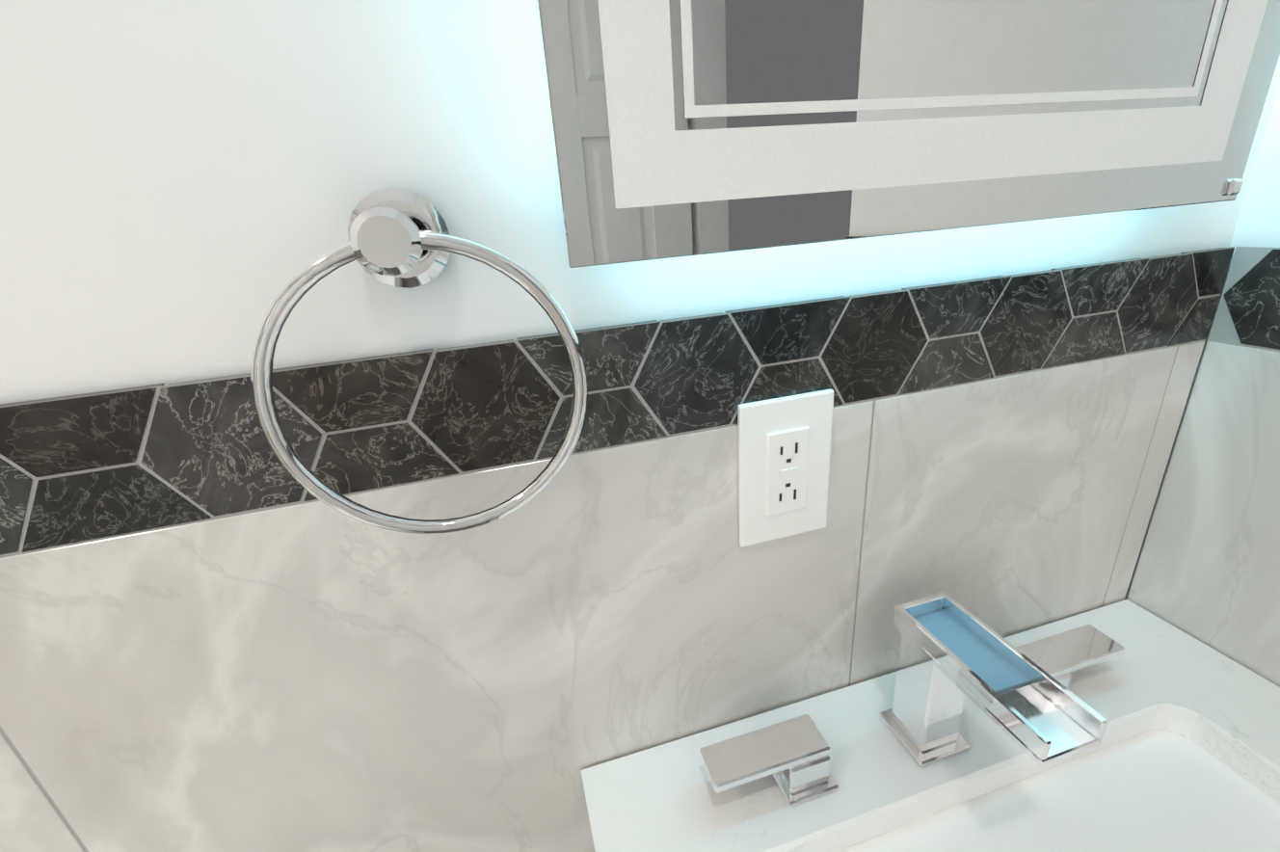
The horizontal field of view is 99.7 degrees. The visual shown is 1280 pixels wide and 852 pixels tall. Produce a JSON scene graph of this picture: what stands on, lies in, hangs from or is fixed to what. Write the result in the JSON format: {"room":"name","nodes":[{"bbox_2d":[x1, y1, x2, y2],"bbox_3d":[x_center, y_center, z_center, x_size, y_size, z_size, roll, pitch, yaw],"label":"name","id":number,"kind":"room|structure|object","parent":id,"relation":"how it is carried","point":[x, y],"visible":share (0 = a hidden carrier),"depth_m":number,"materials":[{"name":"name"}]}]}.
{"room":"bathroom","nodes":[
{"label":"bathroom","id":0,"kind":"room"},
{"bbox_2d":[0,0,1279,851],"bbox_3d":[-0.614,-0.081,0.246,2.596,2.870,0.110,-10,22,-13],"label":"wall","id":1,"kind":"structure","parent":0,"point":[185,185],"depth_m":0.38,"materials":[{"name":"tile"}]},
{"bbox_2d":[250,187,587,533],"bbox_3d":[-0.121,-0.033,0.313,0.175,0.197,0.064,-10,22,-13],"label":"towel ring","id":2,"kind":"object","parent":1,"relation":"attached to","point":[400,238],"visible":1,"depth_m":0.29,"materials":[{"name":"silver metal"}]},
{"bbox_2d":[0,247,1234,555],"bbox_3d":[-0.234,0.009,0.337,1.633,0.086,0.010,-10,22,-13],"label":"trim","id":3,"kind":"structure","parent":1,"relation":"attached to","point":[208,448],"depth_m":0.37,"materials":[{"name":"tile"}]},
{"bbox_2d":[737,388,833,547],"bbox_3d":[0.119,0.037,0.440,0.082,0.127,0.009,-10,22,-13],"label":"outlet","id":4,"kind":"object","parent":1,"relation":"attached to","point":[784,455],"visible":1,"depth_m":0.43,"materials":[{"name":"white plastic"}]},
{"bbox_2d":[536,0,1279,267],"bbox_3d":[0.188,-0.479,0.251,0.540,0.729,0.034,-10,22,-13],"label":"led mirror","id":5,"kind":"object","parent":1,"relation":"attached to","point":[687,127],"visible":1,"depth_m":0.33,"materials":[{"name":"clear glass"}]},
{"bbox_2d":[1124,85,1279,687],"bbox_3d":[0.795,-0.018,-0.205,0.110,2.870,1.720,-10,22,-13],"label":"wall","id":6,"kind":"structure","parent":0,"point":[1207,570],"depth_m":0.53,"materials":[{"name":"tile"}]},
{"bbox_2d":[1223,249,1279,349],"bbox_3d":[0.645,-0.015,0.217,0.010,0.086,0.656,-10,22,-13],"label":"wall tile","id":7,"kind":"structure","parent":6,"relation":"attached to","point":[1252,298],"depth_m":0.49,"materials":[{"name":"tile"}]},
{"bbox_3d":[-0.342,1.482,0.015,2.696,0.100,1.720,-10,22,-13],"label":"floor","id":8,"kind":"structure","parent":0,"visible":0},
{"bbox_2d":[580,591,1279,851],"bbox_3d":[0.370,0.688,0.416,0.658,0.971,0.617,-10,22,-13],"label":"bathroom vanity","id":9,"kind":"object","parent":8,"relation":"on","point":[1126,726],"visible":1,"depth_m":0.47,"materials":[{"name":"ceramic"}]},
{"bbox_2d":[699,591,1125,806],"bbox_3d":[0.271,0.236,0.440,0.428,0.136,0.145,-10,22,-13],"label":"faucet","id":10,"kind":"object","parent":9,"relation":"on","point":[969,706],"depth_m":0.46,"materials":[{"name":"silver metal"}]}
]}

